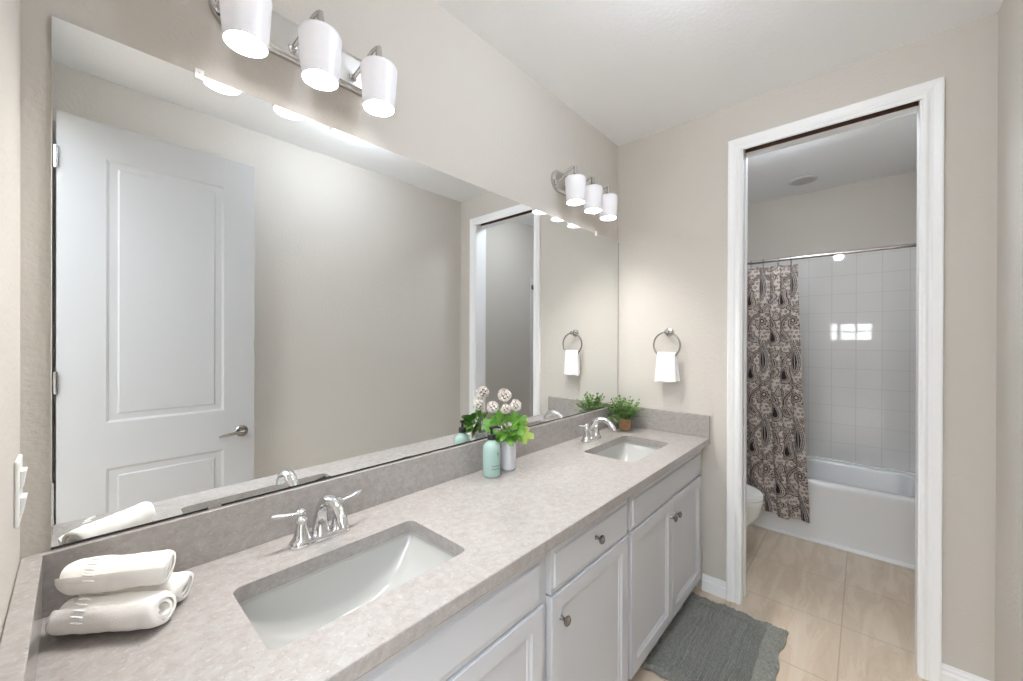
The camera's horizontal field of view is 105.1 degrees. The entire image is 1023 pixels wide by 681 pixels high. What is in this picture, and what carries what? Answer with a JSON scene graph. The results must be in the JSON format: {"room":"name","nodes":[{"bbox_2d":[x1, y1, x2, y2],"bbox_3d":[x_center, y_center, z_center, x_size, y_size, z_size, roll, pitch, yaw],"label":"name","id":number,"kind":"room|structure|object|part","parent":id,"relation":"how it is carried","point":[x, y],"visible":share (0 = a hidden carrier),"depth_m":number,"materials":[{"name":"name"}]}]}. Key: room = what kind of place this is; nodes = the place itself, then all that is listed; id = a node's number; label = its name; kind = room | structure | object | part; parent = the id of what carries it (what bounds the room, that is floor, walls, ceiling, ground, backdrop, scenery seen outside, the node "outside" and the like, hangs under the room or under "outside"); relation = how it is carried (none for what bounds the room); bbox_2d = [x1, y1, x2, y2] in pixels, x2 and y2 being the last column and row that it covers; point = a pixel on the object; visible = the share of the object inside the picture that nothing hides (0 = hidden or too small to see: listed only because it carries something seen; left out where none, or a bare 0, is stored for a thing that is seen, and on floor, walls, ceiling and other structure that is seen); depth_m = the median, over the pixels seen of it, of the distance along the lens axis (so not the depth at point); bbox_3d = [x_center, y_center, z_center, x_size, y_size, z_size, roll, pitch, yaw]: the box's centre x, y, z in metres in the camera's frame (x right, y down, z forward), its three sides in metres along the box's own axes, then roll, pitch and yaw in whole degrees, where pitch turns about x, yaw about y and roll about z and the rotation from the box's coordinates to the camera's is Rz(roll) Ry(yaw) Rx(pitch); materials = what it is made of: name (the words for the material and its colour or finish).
{"room":"bathroom","nodes":[
{"label":"bathroom","id":0,"kind":"room"},
{"bbox_2d":[0,0,20,639],"bbox_3d":[-0.402,0.070,0.183,1.619,2.740,0.120,0,0,42],"label":"wall","id":1,"kind":"structure","parent":0,"point":[10,10],"depth_m":0.64,"materials":[{"name":"grey paint"}]},
{"bbox_2d":[14,454,27,527],"bbox_3d":[-0.896,0.272,0.717,0.074,0.118,0.013,0,0,42],"label":"light switch","id":2,"kind":"object","parent":1,"relation":"attached to","point":[20,472],"visible":1,"depth_m":0.70,"materials":[{"name":"white plastic"}]},
{"bbox_2d":[14,454,22,527],"bbox_3d":[-0.898,0.272,0.715,0.074,0.118,0.006,0,0,42],"label":"switch plate","id":3,"kind":"object","parent":2,"relation":"attached to","point":[18,464],"depth_m":0.69,"materials":[{"name":"white plastic"}]},
{"bbox_2d":[20,0,617,559],"bbox_3d":[0.449,0.069,2.429,0.120,2.740,4.598,0,0,42],"label":"wall","id":4,"kind":"structure","parent":0,"point":[464,111],"depth_m":1.24,"materials":[{"name":"grey paint"}]},
{"bbox_2d":[208,0,396,116],"bbox_3d":[-0.547,-0.811,1.096,0.174,0.198,0.456,0,0,42],"label":"vanity light","id":5,"kind":"object","parent":4,"relation":"attached to","point":[250,28],"visible":1,"depth_m":1.07,"materials":[{"name":"white glass"}]},
{"bbox_3d":[-0.686,-0.863,0.966,0.115,0.085,0.024,0,0,19],"label":"arm","id":6,"kind":"part","parent":5,"relation":"part of","materials":[{"name":"silver metal"}]},
{"bbox_3d":[-0.639,-0.777,0.945,0.108,0.130,0.108,0,0,42],"label":"lamp shade","id":7,"kind":"part","parent":5,"relation":"part of","materials":[{"name":"white glass"}]},
{"bbox_3d":[-0.570,-0.863,1.096,0.115,0.085,0.024,0,0,19],"label":"arm","id":8,"kind":"part","parent":5,"relation":"part of","materials":[{"name":"silver metal"}]},
{"bbox_3d":[-0.523,-0.777,1.074,0.108,0.130,0.108,0,0,42],"label":"lamp shade","id":9,"kind":"part","parent":5,"relation":"part of","materials":[{"name":"white glass"}]},
{"bbox_3d":[-0.454,-0.863,1.225,0.115,0.085,0.024,0,0,19],"label":"arm","id":10,"kind":"part","parent":5,"relation":"part of","materials":[{"name":"silver metal"}]},
{"bbox_3d":[-0.407,-0.777,1.203,0.108,0.130,0.108,0,0,42],"label":"lamp shade","id":11,"kind":"part","parent":5,"relation":"part of","materials":[{"name":"white glass"}]},
{"bbox_2d":[20,405,618,617],"bbox_3d":[-0.120,0.490,1.694,0.017,0.126,2.503,0,0,42],"label":"backsplash","id":12,"kind":"structure","parent":4,"relation":"attached to","point":[199,538],"depth_m":1.09,"materials":[{"name":"stone"}]},
{"bbox_2d":[51,16,618,549],"bbox_3d":[-0.108,-0.120,1.708,0.012,1.096,2.462,0,0,42],"label":"wall mirror","id":13,"kind":"object","parent":4,"relation":"attached to","point":[252,297],"visible":0.98,"depth_m":1.07,"materials":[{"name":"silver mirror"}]},
{"bbox_2d":[551,165,617,220],"bbox_3d":[0.422,-0.810,2.174,0.174,0.198,0.456,0,0,42],"label":"vanity light","id":14,"kind":"object","parent":4,"relation":"attached to","point":[573,186],"visible":1,"depth_m":2.10,"materials":[{"name":"white glass"}]},
{"bbox_3d":[0.283,-0.862,2.044,0.115,0.085,0.024,0,0,19],"label":"arm","id":15,"kind":"part","parent":14,"relation":"part of","materials":[{"name":"silver metal"}]},
{"bbox_3d":[0.330,-0.776,2.023,0.108,0.130,0.108,0,0,42],"label":"lamp shade","id":16,"kind":"part","parent":14,"relation":"part of","materials":[{"name":"white glass"}]},
{"bbox_3d":[0.447,-0.776,2.152,0.108,0.130,0.108,0,0,42],"label":"lamp shade","id":17,"kind":"part","parent":14,"relation":"part of","materials":[{"name":"white glass"}]},
{"bbox_3d":[0.563,-0.776,2.281,0.108,0.130,0.108,0,0,42],"label":"lamp shade","id":18,"kind":"part","parent":14,"relation":"part of","materials":[{"name":"white glass"}]},
{"bbox_2d":[434,0,1002,203],"bbox_3d":[1.100,-1.348,1.845,1.859,0.100,4.598,0,0,42],"label":"ceiling","id":19,"kind":"structure","parent":0,"point":[633,70],"depth_m":1.77,"materials":[{"name":"white paint"}]},
{"bbox_2d":[788,175,817,185],"bbox_3d":[2.353,-1.288,3.170,0.196,0.016,0.196,0,0,42],"label":"recessed light","id":20,"kind":"object","parent":19,"relation":"in","point":[802,180],"visible":1,"depth_m":3.14,"materials":[{"name":"grey"}]},
{"bbox_2d":[628,524,927,680],"bbox_3d":[0.234,1.492,-0.209,3.339,0.100,8.805,0,0,42],"label":"floor","id":21,"kind":"structure","parent":0,"point":[846,615],"depth_m":2.11,"materials":[{"name":"tile"}]},
{"bbox_2d":[355,556,542,680],"bbox_3d":[-0.418,1.014,0.941,0.582,0.848,0.981,0,0,42],"label":"vanity cabinet","id":22,"kind":"object","parent":21,"relation":"on","point":[498,636],"visible":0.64,"depth_m":0.95,"materials":[{"name":"grey paint"}]},
{"bbox_2d":[0,405,709,680],"bbox_3d":[0.088,0.509,1.508,0.576,0.162,2.503,0,0,42],"label":"countertop","id":23,"kind":"structure","parent":22,"relation":"on","point":[493,528],"depth_m":0.97,"materials":[{"name":"stone"}]},
{"bbox_2d":[45,590,176,634],"bbox_3d":[-0.757,0.514,0.744,0.187,0.070,0.071,0,0,-8],"label":"rolled towel","id":24,"kind":"object","parent":23,"relation":"on","point":[124,611],"visible":1,"depth_m":0.72,"materials":[{"name":"white fabric"}]},
{"bbox_2d":[54,550,175,594],"bbox_3d":[-0.768,0.452,0.771,0.175,0.071,0.071,0,0,-16],"label":"rolled towel","id":25,"kind":"object","parent":24,"relation":"on","point":[106,573],"visible":1,"depth_m":0.75,"materials":[{"name":"white fabric"}]},
{"bbox_2d":[79,571,193,601],"bbox_3d":[-0.771,0.515,0.813,0.186,0.068,0.069,0,0,-8],"label":"rolled towel","id":26,"kind":"object","parent":23,"relation":"on","point":[179,584],"visible":0.28,"depth_m":0.80,"materials":[{"name":"white fabric"}]},
{"bbox_2d":[270,489,361,550],"bbox_3d":[-0.490,0.484,1.059,0.178,0.136,0.248,0,0,42],"label":"faucet","id":27,"kind":"object","parent":23,"relation":"on","point":[322,531],"visible":1,"depth_m":1.05,"materials":[{"name":"silver metal"}]},
{"bbox_3d":[-0.596,0.462,1.034,0.070,0.017,0.018,0,0,-40],"label":"lever","id":28,"kind":"part","parent":27,"relation":"part of","materials":[{"name":"silver metal"}]},
{"bbox_3d":[-0.568,0.497,1.061,0.047,0.086,0.047,0,0,42],"label":"handle","id":29,"kind":"part","parent":27,"relation":"part of","materials":[{"name":"silver metal"}]},
{"bbox_3d":[-0.488,0.480,1.057,0.172,0.127,0.050,0,0,42],"label":"spout","id":30,"kind":"part","parent":27,"relation":"part of","materials":[{"name":"silver metal"}]},
{"bbox_3d":[-0.500,0.497,1.136,0.047,0.086,0.047,0,0,42],"label":"handle","id":31,"kind":"part","parent":27,"relation":"part of","materials":[{"name":"silver metal"}]},
{"bbox_3d":[-0.477,0.462,1.167,0.018,0.017,0.070,0,0,34],"label":"lever","id":32,"kind":"part","parent":27,"relation":"part of","materials":[{"name":"silver metal"}]},
{"bbox_2d":[239,532,454,649],"bbox_3d":[-0.369,0.665,0.953,0.302,0.150,0.505,0,0,42],"label":"sink","id":33,"kind":"object","parent":23,"relation":"in","point":[282,615],"visible":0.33,"depth_m":1.04,"materials":[{"name":"grey ceramic"}]},
{"bbox_2d":[483,426,500,477],"bbox_3d":[-0.081,0.452,1.606,0.073,0.202,0.074,0,0,42],"label":"soap bottle","id":34,"kind":"object","parent":23,"relation":"on","point":[491,448],"visible":1,"depth_m":1.58,"materials":[{"name":"teal plastic"}]},
{"bbox_2d":[501,441,515,470],"bbox_3d":[-0.013,0.486,1.687,0.064,0.135,0.064,0,0,42],"label":"vase","id":35,"kind":"object","parent":23,"relation":"on","point":[508,453],"visible":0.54,"depth_m":1.66,"materials":[{"name":"white ceramic"}]},
{"bbox_2d":[482,401,505,442],"bbox_3d":[-0.065,0.397,1.670,0.121,0.277,0.092,0,0,42],"label":"stem","id":36,"kind":"object","parent":35,"relation":"in","point":[491,407],"visible":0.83,"depth_m":1.67,"materials":[{"name":"green plant"}]},
{"bbox_2d":[490,388,519,445],"bbox_3d":[-0.028,0.371,1.668,0.097,0.329,0.129,0,0,-38],"label":"stem","id":37,"kind":"object","parent":35,"relation":"in","point":[504,396],"visible":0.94,"depth_m":1.68,"materials":[{"name":"green plant"}]},
{"bbox_2d":[496,403,522,442],"bbox_3d":[-0.020,0.401,1.665,0.137,0.269,0.107,0,0,42],"label":"stem","id":38,"kind":"object","parent":35,"relation":"in","point":[504,409],"visible":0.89,"depth_m":1.65,"materials":[{"name":"green plant"}]},
{"bbox_2d":[509,399,533,444],"bbox_3d":[0.026,0.393,1.678,0.114,0.286,0.108,0,0,42],"label":"stem","id":39,"kind":"object","parent":35,"relation":"in","point":[523,432],"visible":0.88,"depth_m":1.67,"materials":[{"name":"green plant"}]},
{"bbox_2d":[578,417,615,442],"bbox_3d":[0.490,0.485,2.148,0.178,0.136,0.248,0,0,42],"label":"faucet","id":40,"kind":"object","parent":23,"relation":"on","point":[591,431],"visible":1,"depth_m":2.14,"materials":[{"name":"silver metal"}]},
{"bbox_3d":[0.412,0.498,2.150,0.047,0.086,0.047,0,0,42],"label":"handle","id":41,"kind":"part","parent":40,"relation":"part of","materials":[{"name":"silver metal"}]},
{"bbox_3d":[0.479,0.498,2.225,0.047,0.086,0.047,0,0,42],"label":"handle","id":42,"kind":"part","parent":40,"relation":"part of","materials":[{"name":"silver metal"}]},
{"bbox_3d":[0.492,0.481,2.146,0.172,0.127,0.050,0,0,42],"label":"spout","id":43,"kind":"part","parent":40,"relation":"part of","materials":[{"name":"silver metal"}]},
{"bbox_2d":[595,442,659,461],"bbox_3d":[0.606,0.666,2.037,0.302,0.150,0.505,0,0,42],"label":"sink","id":44,"kind":"object","parent":23,"relation":"in","point":[624,451],"visible":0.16,"depth_m":2.23,"materials":[{"name":"grey ceramic"}]},
{"bbox_2d":[607,395,649,429],"bbox_3d":[0.710,0.446,2.416,0.244,0.216,0.275,0,0,42],"label":"potted plant","id":45,"kind":"object","parent":23,"relation":"on","point":[623,411],"visible":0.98,"depth_m":2.42,"materials":[{"name":"green plant"}]},
{"bbox_3d":[0.709,0.520,2.450,0.071,0.068,0.071,0,0,42],"label":"pot","id":46,"kind":"part","parent":45,"relation":"part of","materials":[{"name":"brown ceramic"}]},
{"bbox_3d":[-0.066,1.042,0.959,0.024,0.578,0.444,0,0,42],"label":"door","id":47,"kind":"part","parent":22,"relation":"part of","materials":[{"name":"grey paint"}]},
{"bbox_2d":[541,500,627,680],"bbox_3d":[0.088,1.015,1.505,0.582,0.848,0.532,0,0,42],"label":"vanity cabinet","id":48,"kind":"object","parent":21,"relation":"on","point":[585,576],"visible":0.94,"depth_m":1.31,"materials":[{"name":"grey paint"}]},
{"bbox_3d":[0.258,0.973,1.352,0.020,0.763,0.532,0,0,42],"label":"frame","id":49,"kind":"part","parent":48,"relation":"part of","materials":[{"name":"grey paint"}]},
{"bbox_3d":[0.159,0.832,1.169,0.030,0.030,0.030,0,0,42],"label":"knob","id":50,"kind":"part","parent":48,"relation":"part of","materials":[{"name":"grey metal"}]},
{"bbox_3d":[0.277,0.681,1.339,0.024,0.134,0.499,0,0,42],"label":"drawer","id":51,"kind":"part","parent":48,"relation":"part of","materials":[{"name":"grey paint"}]},
{"bbox_3d":[0.297,0.668,1.321,0.030,0.030,0.030,0,0,42],"label":"knob","id":52,"kind":"part","parent":48,"relation":"part of","materials":[{"name":"grey metal"}]},
{"bbox_2d":[626,449,701,679],"bbox_3d":[0.596,1.016,2.069,0.582,0.848,0.984,0,0,42],"label":"vanity cabinet","id":53,"kind":"object","parent":21,"relation":"on","point":[664,517],"visible":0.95,"depth_m":1.78,"materials":[{"name":"grey paint"}]},
{"bbox_3d":[0.610,1.043,1.711,0.024,0.578,0.444,0,0,42],"label":"door","id":54,"kind":"part","parent":53,"relation":"part of","materials":[{"name":"grey paint"}]},
{"bbox_3d":[0.761,0.833,1.838,0.030,0.030,0.030,0,0,42],"label":"knob","id":55,"kind":"part","parent":53,"relation":"part of","materials":[{"name":"grey metal"}]},
{"bbox_3d":[0.799,0.833,1.881,0.030,0.030,0.030,0,0,42],"label":"knob","id":56,"kind":"part","parent":53,"relation":"part of","materials":[{"name":"grey metal"}]},
{"bbox_3d":[0.909,1.044,2.044,0.024,0.578,0.444,0,0,42],"label":"door","id":57,"kind":"part","parent":53,"relation":"part of","materials":[{"name":"grey paint"}]},
{"bbox_2d":[641,591,788,680],"bbox_3d":[0.963,1.426,1.829,0.480,0.029,0.690,0,0,42],"label":"bath mat","id":58,"kind":"object","parent":21,"relation":"on","point":[706,640],"visible":0.97,"depth_m":1.82,"materials":[{"name":"grey fabric"}]},
{"bbox_2d":[746,484,763,526],"bbox_3d":[1.385,1.065,2.829,0.737,0.752,0.456,0,0,42],"label":"toilet","id":59,"kind":"object","parent":21,"relation":"on","point":[754,499],"visible":0.07,"depth_m":2.56,"materials":[{"name":"white ceramic"}]},
{"bbox_3d":[1.468,1.041,2.753,0.512,0.016,0.380,0,0,42],"label":"seat","id":60,"kind":"part","parent":59,"relation":"part of","materials":[{"name":"white plastic"}]},
{"bbox_3d":[1.467,1.021,2.755,0.512,0.020,0.380,0,0,42],"label":"lid","id":61,"kind":"part","parent":59,"relation":"part of","materials":[{"name":"white plastic"}]},
{"bbox_3d":[1.461,1.245,2.760,0.530,0.392,0.374,0,0,42],"label":"bowl","id":62,"kind":"part","parent":59,"relation":"part of","materials":[{"name":"white ceramic"}]},
{"bbox_2d":[750,455,914,569],"bbox_3d":[2.297,1.220,3.189,1.601,0.446,0.738,0,0,42],"label":"bathtub","id":63,"kind":"object","parent":21,"relation":"on","point":[867,510],"visible":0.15,"depth_m":2.73,"materials":[{"name":"white ceramic"}]},
{"bbox_2d":[618,12,997,680],"bbox_3d":[1.354,0.072,2.135,1.619,2.740,0.120,0,0,42],"label":"wall","id":64,"kind":"structure","parent":0,"point":[673,182],"depth_m":1.84,"materials":[{"name":"grey paint"}]},
{"bbox_2d":[653,328,680,355],"bbox_3d":[0.948,0.017,2.380,0.168,0.190,0.059,0,0,42],"label":"towel ring","id":65,"kind":"object","parent":64,"relation":"attached to","point":[669,331],"visible":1,"depth_m":2.38,"materials":[{"name":"grey metal"}]},
{"bbox_2d":[655,352,679,381],"bbox_3d":[0.939,0.160,2.366,0.139,0.180,0.044,0,0,42],"label":"hand towel","id":66,"kind":"object","parent":65,"relation":"hanging from","point":[667,370],"visible":1,"depth_m":2.35,"materials":[{"name":"white fabric"}]},
{"bbox_2d":[702,573,725,599],"bbox_3d":[1.151,1.395,2.226,0.128,0.092,0.014,0,0,42],"label":"baseboard","id":67,"kind":"structure","parent":64,"relation":"attached to","point":[717,587],"depth_m":2.22,"materials":[{"name":"white paint"}]},
{"bbox_2d":[743,170,744,480],"bbox_3d":[1.067,0.184,2.393,0.616,2.489,0.036,0,0,42],"label":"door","id":68,"kind":"structure","parent":64,"relation":"in","point":[744,170],"depth_m":2.20,"materials":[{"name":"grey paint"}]},
{"bbox_2d":[745,112,916,157],"bbox_3d":[1.594,0.171,2.012,0.810,2.544,0.018,0,0,42],"label":"trim","id":69,"kind":"structure","parent":64,"relation":"attached to","point":[914,112],"depth_m":1.97,"materials":[{"name":"white paint"}]},
{"bbox_2d":[745,101,918,152],"bbox_3d":[1.552,-1.066,1.959,0.670,0.047,0.002,0,0,42],"label":"trim","id":70,"kind":"structure","parent":64,"relation":"attached to","point":[916,103],"depth_m":1.92,"materials":[{"name":"brown wood"}]},
{"bbox_2d":[726,76,944,680],"bbox_3d":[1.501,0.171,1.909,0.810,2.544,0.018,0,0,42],"label":"trim","id":71,"kind":"structure","parent":64,"relation":"attached to","point":[931,93],"depth_m":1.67,"materials":[{"name":"white paint"}]},
{"bbox_2d":[942,663,988,680],"bbox_3d":[1.853,1.399,1.594,0.144,0.092,0.014,0,0,42],"label":"baseboard","id":72,"kind":"structure","parent":64,"relation":"attached to","point":[949,673],"depth_m":1.61,"materials":[{"name":"white paint"}]},
{"bbox_2d":[747,171,916,261],"bbox_3d":[2.593,0.073,3.512,1.859,2.740,0.120,0,0,42],"label":"wall","id":73,"kind":"structure","parent":0,"point":[879,212],"depth_m":3.30,"materials":[{"name":"grey paint"}]},
{"bbox_2d":[747,247,915,471],"bbox_3d":[2.550,0.161,3.465,1.619,1.765,0.008,0,0,42],"label":"tile wall","id":74,"kind":"structure","parent":73,"relation":"attached to","point":[857,311],"depth_m":3.19,"materials":[{"name":"tile"}]},
{"bbox_2d":[747,243,916,264],"bbox_3d":[2.035,-0.600,2.888,1.615,0.060,0.060,0,0,42],"label":"shower rod","id":75,"kind":"object","parent":74,"relation":"attached to","point":[909,244],"visible":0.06,"depth_m":2.69,"materials":[{"name":"grey metal"}]},
{"bbox_2d":[746,257,809,522],"bbox_3d":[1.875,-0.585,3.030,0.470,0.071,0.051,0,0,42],"label":"shower curtain","id":76,"kind":"object","parent":75,"relation":"hanging from","point":[776,445],"visible":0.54,"depth_m":2.91,"materials":[{"name":"fabric"}]},
{"bbox_2d":[995,0,1022,680],"bbox_3d":[1.742,0.075,1.266,0.120,2.740,4.598,0,0,42],"label":"wall","id":77,"kind":"structure","parent":0,"point":[1009,353],"depth_m":1.40,"materials":[{"name":"grey paint"}]}
]}

